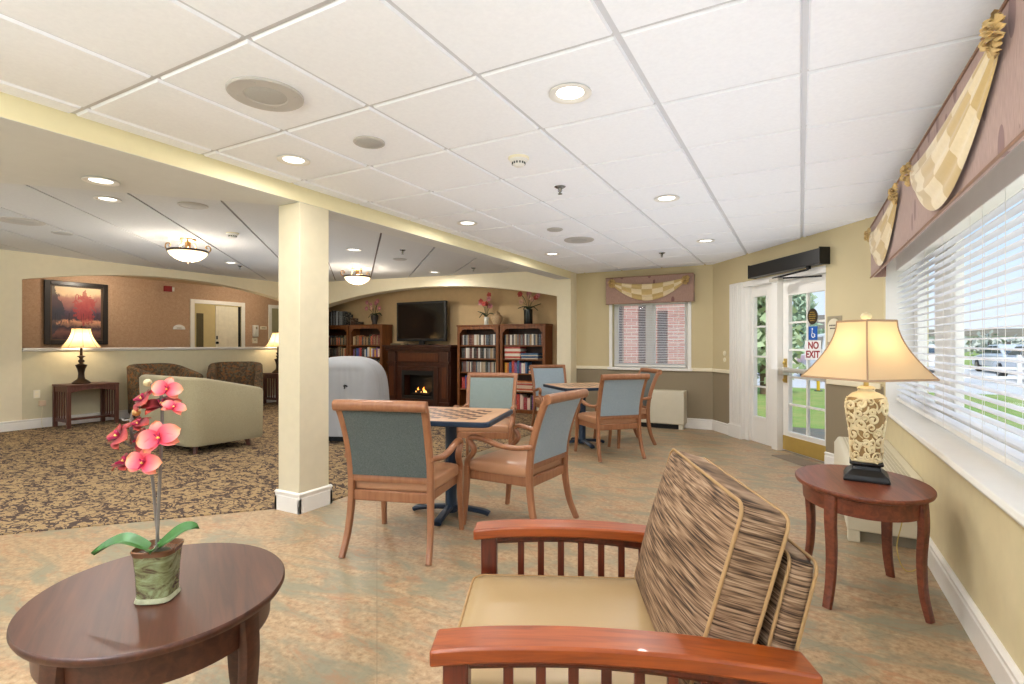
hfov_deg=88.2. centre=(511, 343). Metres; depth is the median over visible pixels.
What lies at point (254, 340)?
card
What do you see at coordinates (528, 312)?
vase
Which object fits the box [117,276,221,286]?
ceiling
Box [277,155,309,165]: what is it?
recessed light
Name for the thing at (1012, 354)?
parked car
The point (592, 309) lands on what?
wall
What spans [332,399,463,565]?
dining chair
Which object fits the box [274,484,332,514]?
baseboard
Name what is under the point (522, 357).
game
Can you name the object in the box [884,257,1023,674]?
wall
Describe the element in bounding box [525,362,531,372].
book
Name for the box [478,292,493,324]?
potted orchid
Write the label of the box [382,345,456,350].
mantel shelf
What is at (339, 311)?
book
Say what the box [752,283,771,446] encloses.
window
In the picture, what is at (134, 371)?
tub chair
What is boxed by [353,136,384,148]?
ceiling disc
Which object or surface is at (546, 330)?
bookcase
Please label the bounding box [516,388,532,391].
game
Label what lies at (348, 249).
recessed light
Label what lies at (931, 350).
parked car
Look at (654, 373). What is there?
dining chair
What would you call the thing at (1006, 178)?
blind
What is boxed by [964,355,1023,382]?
fence
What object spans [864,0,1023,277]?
window valance
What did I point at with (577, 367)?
trim
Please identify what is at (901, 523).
lamp cord
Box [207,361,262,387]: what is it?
tub chair
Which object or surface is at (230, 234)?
smoke detector
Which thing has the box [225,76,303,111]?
ceiling speaker
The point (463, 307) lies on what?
wall niche
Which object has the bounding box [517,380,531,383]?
game
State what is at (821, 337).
parked car
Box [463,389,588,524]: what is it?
dining chair
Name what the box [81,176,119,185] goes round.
recessed light
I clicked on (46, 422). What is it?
baseboard
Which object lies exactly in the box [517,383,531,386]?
game
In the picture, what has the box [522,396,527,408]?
book
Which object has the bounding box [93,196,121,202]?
recessed light
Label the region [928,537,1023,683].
baseboard
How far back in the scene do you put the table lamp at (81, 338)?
8.02 m
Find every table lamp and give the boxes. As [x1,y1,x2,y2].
[60,326,101,383]
[265,331,278,372]
[801,313,939,484]
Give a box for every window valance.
[606,273,694,304]
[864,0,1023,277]
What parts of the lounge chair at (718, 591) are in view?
leg, leg, armrest, rail, rail, armrest, frame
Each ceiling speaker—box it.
[0,216,45,225]
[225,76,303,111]
[564,237,593,242]
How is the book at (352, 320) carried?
on the bookcase at (334, 330)
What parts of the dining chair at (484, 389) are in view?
leg, seat frame, seat, backrest, frame, leg, armrest, leg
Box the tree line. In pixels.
[929,329,1023,355]
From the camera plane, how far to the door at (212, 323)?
12.34 m
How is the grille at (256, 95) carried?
attached to the ceiling speaker at (261, 93)
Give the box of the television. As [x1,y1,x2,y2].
[397,300,447,344]
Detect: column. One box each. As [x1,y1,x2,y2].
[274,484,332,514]
[279,202,328,492]
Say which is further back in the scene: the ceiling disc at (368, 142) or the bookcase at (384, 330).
the bookcase at (384, 330)
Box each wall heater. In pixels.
[636,389,686,429]
[834,437,923,548]
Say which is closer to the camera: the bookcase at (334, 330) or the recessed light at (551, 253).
the recessed light at (551, 253)
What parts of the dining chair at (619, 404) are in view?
leg, armrest, leg, seat, seat frame, leg, backrest, frame, leg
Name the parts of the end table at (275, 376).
leg, rail, leg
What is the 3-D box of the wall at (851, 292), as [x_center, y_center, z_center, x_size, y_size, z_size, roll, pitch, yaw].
[3.265,-0.050,6.198,0.300,2.600,3.041,0,0,-7]
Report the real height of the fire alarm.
0.120 m
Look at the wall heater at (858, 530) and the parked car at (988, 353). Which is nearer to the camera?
the wall heater at (858, 530)
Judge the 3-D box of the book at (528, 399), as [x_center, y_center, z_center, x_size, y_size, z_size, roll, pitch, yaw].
[0.342,1.075,9.540,0.067,0.209,0.194,0,0,29]
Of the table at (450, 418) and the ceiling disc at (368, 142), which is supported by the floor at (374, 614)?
the table at (450, 418)
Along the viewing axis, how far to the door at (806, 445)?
5.95 m
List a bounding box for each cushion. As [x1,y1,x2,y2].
[461,575,666,683]
[635,451,786,683]
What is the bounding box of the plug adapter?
[38,400,45,426]
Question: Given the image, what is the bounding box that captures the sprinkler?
[554,185,565,194]
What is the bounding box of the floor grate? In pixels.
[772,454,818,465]
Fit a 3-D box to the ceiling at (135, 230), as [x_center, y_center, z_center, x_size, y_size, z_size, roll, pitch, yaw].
[-6.650,-1.395,7.055,16.709,0.378,16.717,0,0,-16]
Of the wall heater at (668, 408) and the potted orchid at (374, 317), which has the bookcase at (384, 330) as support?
the potted orchid at (374, 317)
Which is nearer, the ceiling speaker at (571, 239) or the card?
the ceiling speaker at (571, 239)
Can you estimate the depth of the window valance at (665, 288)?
7.97 m
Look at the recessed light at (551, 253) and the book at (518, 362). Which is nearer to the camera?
the recessed light at (551, 253)
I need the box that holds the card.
[252,338,257,342]
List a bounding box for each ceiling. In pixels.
[0,0,1003,273]
[0,132,273,204]
[0,183,524,281]
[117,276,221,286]
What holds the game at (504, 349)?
on the game at (506, 352)
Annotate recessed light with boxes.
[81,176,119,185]
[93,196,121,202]
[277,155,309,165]
[346,248,360,250]
[457,221,477,225]
[545,252,559,255]
[549,83,591,103]
[654,195,679,201]
[696,239,714,242]
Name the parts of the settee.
leg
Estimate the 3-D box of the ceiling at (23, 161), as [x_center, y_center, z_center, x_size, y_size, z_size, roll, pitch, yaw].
[-5.326,-1.276,2.716,5.002,0.449,5.660,0,0,29]
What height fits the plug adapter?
0.400 m
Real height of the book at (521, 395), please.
0.261 m
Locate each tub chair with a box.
[127,363,202,419]
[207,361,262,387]
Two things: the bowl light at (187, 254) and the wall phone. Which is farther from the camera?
the wall phone
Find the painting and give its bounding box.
[44,279,107,344]
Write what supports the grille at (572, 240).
attached to the ceiling speaker at (571, 239)
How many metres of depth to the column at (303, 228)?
3.97 m
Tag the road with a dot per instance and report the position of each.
(796, 383)
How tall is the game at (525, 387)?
0.039 m
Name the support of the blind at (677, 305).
attached to the window at (652, 306)
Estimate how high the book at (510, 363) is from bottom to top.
0.196 m
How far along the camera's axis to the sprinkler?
3.88 m
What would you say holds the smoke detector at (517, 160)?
attached to the ceiling at (771, 123)
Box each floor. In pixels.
[0,402,536,534]
[0,421,994,683]
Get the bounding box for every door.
[190,299,244,346]
[268,305,278,341]
[778,274,825,461]
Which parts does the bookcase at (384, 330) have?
panel, rail, panel, panel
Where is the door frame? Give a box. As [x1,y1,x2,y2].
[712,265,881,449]
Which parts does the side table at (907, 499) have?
leg, leg, leg, leg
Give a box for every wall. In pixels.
[0,249,278,421]
[22,276,278,347]
[329,271,576,382]
[577,264,712,419]
[713,216,883,453]
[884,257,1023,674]
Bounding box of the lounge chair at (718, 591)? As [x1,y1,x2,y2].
[430,448,822,683]
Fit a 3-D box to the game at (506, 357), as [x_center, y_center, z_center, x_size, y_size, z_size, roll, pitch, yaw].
[0.062,0.247,9.709,0.319,0.044,0.240,0,0,27]
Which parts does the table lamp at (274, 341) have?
lamp shade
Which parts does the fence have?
post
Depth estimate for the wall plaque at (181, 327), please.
11.61 m
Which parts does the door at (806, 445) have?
lock plate, kick plate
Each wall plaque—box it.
[173,325,184,329]
[827,316,841,344]
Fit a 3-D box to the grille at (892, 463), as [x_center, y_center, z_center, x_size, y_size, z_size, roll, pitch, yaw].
[2.654,0.808,3.906,0.272,0.003,1.400,0,0,29]
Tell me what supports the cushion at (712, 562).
on the lounge chair at (718, 591)
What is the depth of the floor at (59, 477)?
4.91 m
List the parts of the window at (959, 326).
sash, sash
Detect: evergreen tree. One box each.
[757,295,805,393]
[792,293,822,357]
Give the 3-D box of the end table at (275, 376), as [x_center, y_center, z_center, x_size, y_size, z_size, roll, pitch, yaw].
[-4.837,0.927,11.211,0.480,0.645,0.680,0,0,29]
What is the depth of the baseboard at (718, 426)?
7.31 m
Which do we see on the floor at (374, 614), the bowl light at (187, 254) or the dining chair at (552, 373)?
the dining chair at (552, 373)
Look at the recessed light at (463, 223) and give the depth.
5.06 m
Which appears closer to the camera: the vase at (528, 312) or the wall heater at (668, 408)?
the wall heater at (668, 408)
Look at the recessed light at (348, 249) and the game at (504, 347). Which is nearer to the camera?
the recessed light at (348, 249)
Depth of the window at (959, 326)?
3.41 m
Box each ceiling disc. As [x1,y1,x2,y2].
[51,231,73,234]
[177,201,208,209]
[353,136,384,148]
[393,258,406,260]
[547,228,562,231]
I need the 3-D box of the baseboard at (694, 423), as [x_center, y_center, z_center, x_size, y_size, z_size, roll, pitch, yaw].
[1.991,1.175,8.189,2.122,0.150,0.019,0,0,29]
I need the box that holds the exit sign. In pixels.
[805,340,820,359]
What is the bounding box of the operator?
[748,246,829,281]
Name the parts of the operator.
arm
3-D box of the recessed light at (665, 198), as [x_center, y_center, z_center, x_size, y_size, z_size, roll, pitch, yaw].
[1.226,-1.151,4.184,0.196,0.011,0.196,0,0,29]
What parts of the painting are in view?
moulding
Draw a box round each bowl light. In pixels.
[165,238,210,263]
[340,267,370,285]
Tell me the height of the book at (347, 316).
0.240 m
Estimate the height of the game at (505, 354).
0.039 m
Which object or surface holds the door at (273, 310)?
in the wall at (141, 313)
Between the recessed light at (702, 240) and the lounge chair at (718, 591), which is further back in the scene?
the recessed light at (702, 240)
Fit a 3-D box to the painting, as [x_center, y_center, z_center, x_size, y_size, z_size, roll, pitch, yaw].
[-8.203,-0.578,9.962,0.049,1.175,1.000,0,0,29]
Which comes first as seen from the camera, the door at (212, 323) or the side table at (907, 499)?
the side table at (907, 499)
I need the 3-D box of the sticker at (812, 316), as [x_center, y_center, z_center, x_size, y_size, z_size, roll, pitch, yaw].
[3.242,-0.298,5.697,0.004,0.172,0.160,0,0,-7]
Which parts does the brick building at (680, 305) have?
pane, pane, pane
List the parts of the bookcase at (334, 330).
rail, panel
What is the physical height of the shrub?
3.121 m
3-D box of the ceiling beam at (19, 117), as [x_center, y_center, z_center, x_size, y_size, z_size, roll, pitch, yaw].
[-1.772,-1.274,3.760,0.235,0.452,10.900,0,0,29]
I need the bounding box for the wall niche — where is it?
[329,287,556,363]
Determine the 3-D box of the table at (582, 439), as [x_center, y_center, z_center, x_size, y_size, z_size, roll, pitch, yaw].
[0.874,0.880,6.564,0.784,0.736,0.784,0,0,-17]
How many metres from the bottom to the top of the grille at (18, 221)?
0.008 m
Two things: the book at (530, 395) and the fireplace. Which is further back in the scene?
the fireplace
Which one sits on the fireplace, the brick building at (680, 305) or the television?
the television
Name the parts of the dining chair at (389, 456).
leg, frame, leg, backrest, seat frame, seat, leg, armrest, leg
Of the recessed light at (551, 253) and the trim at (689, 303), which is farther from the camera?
the trim at (689, 303)
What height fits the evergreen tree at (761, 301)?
5.214 m
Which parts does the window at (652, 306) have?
sash, sash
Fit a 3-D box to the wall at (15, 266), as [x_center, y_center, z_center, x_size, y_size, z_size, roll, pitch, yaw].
[-7.370,-0.125,7.388,0.220,2.750,11.900,0,0,29]
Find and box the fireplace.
[382,345,456,406]
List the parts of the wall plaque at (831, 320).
panel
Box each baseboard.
[0,395,275,431]
[586,411,711,429]
[712,420,833,463]
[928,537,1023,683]
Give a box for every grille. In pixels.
[6,219,33,223]
[244,87,286,104]
[571,239,586,241]
[654,389,682,390]
[843,437,910,476]
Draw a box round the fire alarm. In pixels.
[164,286,173,291]
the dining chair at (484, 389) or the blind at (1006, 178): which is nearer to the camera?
the blind at (1006, 178)
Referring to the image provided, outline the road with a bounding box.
[757,367,1023,394]
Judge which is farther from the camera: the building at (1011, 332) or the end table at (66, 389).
the building at (1011, 332)
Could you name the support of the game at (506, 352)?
on the game at (505, 354)
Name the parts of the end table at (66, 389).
leg, rail, rail, leg, leg, leg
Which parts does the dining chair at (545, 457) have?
leg, armrest, leg, seat, seat frame, leg, armrest, backrest, frame, leg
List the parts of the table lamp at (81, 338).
lamp shade, shade trim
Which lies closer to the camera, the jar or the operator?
the operator
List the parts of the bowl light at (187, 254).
lamp shade, canopy plate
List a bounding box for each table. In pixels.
[6,543,284,683]
[52,381,118,428]
[263,373,278,404]
[412,406,512,525]
[543,383,604,448]
[795,464,936,623]
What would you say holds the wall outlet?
attached to the wall at (15, 266)
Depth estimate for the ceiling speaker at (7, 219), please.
5.46 m
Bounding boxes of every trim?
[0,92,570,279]
[22,347,276,351]
[576,366,711,371]
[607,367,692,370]
[609,302,690,368]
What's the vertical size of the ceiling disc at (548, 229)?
0.012 m
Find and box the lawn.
[757,351,1023,429]
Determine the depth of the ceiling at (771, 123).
2.49 m
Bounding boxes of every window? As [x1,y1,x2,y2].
[614,302,687,367]
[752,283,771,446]
[914,188,1023,453]
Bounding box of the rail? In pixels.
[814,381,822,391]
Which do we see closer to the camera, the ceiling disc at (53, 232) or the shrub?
the ceiling disc at (53, 232)
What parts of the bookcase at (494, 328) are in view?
panel, rail, shelf, shelf, panel, panel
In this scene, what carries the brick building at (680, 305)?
on the lawn
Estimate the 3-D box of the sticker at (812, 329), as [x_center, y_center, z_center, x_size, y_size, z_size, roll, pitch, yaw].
[3.241,-0.117,5.689,0.012,0.145,0.135,0,0,-7]
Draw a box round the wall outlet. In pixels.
[33,390,39,397]
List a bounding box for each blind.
[614,302,686,366]
[896,140,1023,474]
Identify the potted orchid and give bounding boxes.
[91,377,199,604]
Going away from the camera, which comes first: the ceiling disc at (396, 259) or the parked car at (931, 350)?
the ceiling disc at (396, 259)
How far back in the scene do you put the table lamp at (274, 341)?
11.01 m
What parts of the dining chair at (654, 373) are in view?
leg, backrest, frame, leg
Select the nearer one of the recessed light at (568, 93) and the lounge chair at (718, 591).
the lounge chair at (718, 591)
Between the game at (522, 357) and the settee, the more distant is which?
the game at (522, 357)
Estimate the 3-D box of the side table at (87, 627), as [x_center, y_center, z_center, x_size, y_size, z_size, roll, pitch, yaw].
[-0.989,0.971,1.494,0.663,0.564,0.724,0,0,-31]
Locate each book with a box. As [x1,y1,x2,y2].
[339,311,345,324]
[342,312,350,324]
[345,314,352,324]
[350,318,357,324]
[509,362,511,372]
[512,360,518,372]
[514,362,516,372]
[516,394,520,408]
[517,361,523,372]
[520,335,522,344]
[520,394,526,408]
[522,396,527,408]
[524,397,529,409]
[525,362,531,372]
[527,398,529,409]
[530,395,532,409]
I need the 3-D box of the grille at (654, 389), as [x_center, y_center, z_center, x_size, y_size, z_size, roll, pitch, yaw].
[2.079,0.689,8.009,0.970,0.003,0.150,0,0,29]
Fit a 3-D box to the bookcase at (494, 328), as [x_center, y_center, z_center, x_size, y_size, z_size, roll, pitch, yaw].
[-0.575,0.445,10.049,0.939,1.610,0.335,0,0,29]
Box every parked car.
[797,333,824,375]
[929,344,933,366]
[972,344,1023,370]
[992,345,1023,375]
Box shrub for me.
[817,328,824,333]
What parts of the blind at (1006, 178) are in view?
ladder cord, ladder cord, ladder cord, rail, ladder cord, ladder cord, ladder cord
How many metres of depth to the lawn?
12.67 m
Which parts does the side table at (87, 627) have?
leg, leg, leg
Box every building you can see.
[619,304,684,363]
[816,315,824,332]
[929,328,1023,350]
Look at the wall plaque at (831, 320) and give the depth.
5.31 m
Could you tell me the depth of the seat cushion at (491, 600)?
1.54 m
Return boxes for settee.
[139,374,262,453]
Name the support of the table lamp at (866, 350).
on the side table at (907, 499)
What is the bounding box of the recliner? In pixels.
[329,356,388,440]
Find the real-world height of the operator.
0.284 m
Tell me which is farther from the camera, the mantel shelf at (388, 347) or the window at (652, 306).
the mantel shelf at (388, 347)
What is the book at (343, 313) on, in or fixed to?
on the bookcase at (334, 330)
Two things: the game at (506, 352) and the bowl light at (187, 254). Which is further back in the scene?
the game at (506, 352)
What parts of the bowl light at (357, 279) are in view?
lamp shade, canopy plate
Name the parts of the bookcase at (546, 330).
panel, rail, shelf, shelf, panel, panel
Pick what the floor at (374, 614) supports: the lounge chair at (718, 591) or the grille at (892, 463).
the lounge chair at (718, 591)
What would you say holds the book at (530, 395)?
on the bookcase at (546, 330)
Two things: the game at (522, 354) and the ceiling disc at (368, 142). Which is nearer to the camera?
the ceiling disc at (368, 142)
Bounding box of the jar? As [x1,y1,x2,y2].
[491,311,502,323]
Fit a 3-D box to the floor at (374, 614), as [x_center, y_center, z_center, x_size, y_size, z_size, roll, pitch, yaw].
[-3.081,1.300,5.102,18.700,0.100,12.000,0,0,29]
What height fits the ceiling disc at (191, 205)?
0.012 m
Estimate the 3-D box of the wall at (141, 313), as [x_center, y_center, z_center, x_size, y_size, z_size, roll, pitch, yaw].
[-8.679,-0.125,9.299,0.150,2.750,14.000,0,0,29]
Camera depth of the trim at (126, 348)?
9.05 m
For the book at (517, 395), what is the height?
0.268 m
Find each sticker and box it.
[807,308,817,323]
[809,326,816,339]
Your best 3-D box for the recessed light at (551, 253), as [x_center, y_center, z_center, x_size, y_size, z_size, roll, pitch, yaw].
[0.514,-1.151,6.761,0.196,0.011,0.196,0,0,29]
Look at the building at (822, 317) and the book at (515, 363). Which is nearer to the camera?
the book at (515, 363)
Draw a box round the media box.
[390,343,407,344]
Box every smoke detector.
[226,232,238,237]
[508,154,528,167]
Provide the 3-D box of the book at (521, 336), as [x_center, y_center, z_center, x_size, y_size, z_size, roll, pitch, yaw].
[0.212,-0.074,9.598,0.048,0.186,0.177,0,0,29]
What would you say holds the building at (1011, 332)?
on the lawn
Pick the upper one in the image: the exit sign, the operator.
the operator
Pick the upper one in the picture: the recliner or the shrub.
the shrub
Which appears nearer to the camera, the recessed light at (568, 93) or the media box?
the recessed light at (568, 93)
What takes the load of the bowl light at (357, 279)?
attached to the ceiling at (135, 230)
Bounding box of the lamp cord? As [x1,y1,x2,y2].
[896,523,915,571]
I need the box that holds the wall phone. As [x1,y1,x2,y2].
[252,325,258,336]
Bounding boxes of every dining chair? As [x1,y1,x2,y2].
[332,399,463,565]
[453,372,517,456]
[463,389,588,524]
[529,364,566,426]
[574,373,649,461]
[593,368,661,446]
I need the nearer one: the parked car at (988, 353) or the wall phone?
the wall phone
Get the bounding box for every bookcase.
[329,325,348,357]
[348,324,392,379]
[456,324,499,406]
[499,323,552,413]
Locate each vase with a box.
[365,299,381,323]
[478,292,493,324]
[517,291,539,323]
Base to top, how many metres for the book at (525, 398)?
0.220 m
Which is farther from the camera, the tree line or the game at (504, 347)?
the tree line
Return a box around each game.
[504,347,525,348]
[504,349,525,350]
[505,351,525,353]
[505,354,520,355]
[505,356,520,358]
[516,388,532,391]
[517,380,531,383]
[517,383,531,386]
[517,386,531,388]
[521,353,541,355]
[521,356,541,358]
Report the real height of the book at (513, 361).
0.226 m
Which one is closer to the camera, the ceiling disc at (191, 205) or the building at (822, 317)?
the ceiling disc at (191, 205)
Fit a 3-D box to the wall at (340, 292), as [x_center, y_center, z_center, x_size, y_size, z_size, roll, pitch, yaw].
[-1.962,-0.125,10.216,6.760,2.750,0.250,0,0,29]
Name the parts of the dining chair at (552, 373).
leg, armrest, seat, frame, backrest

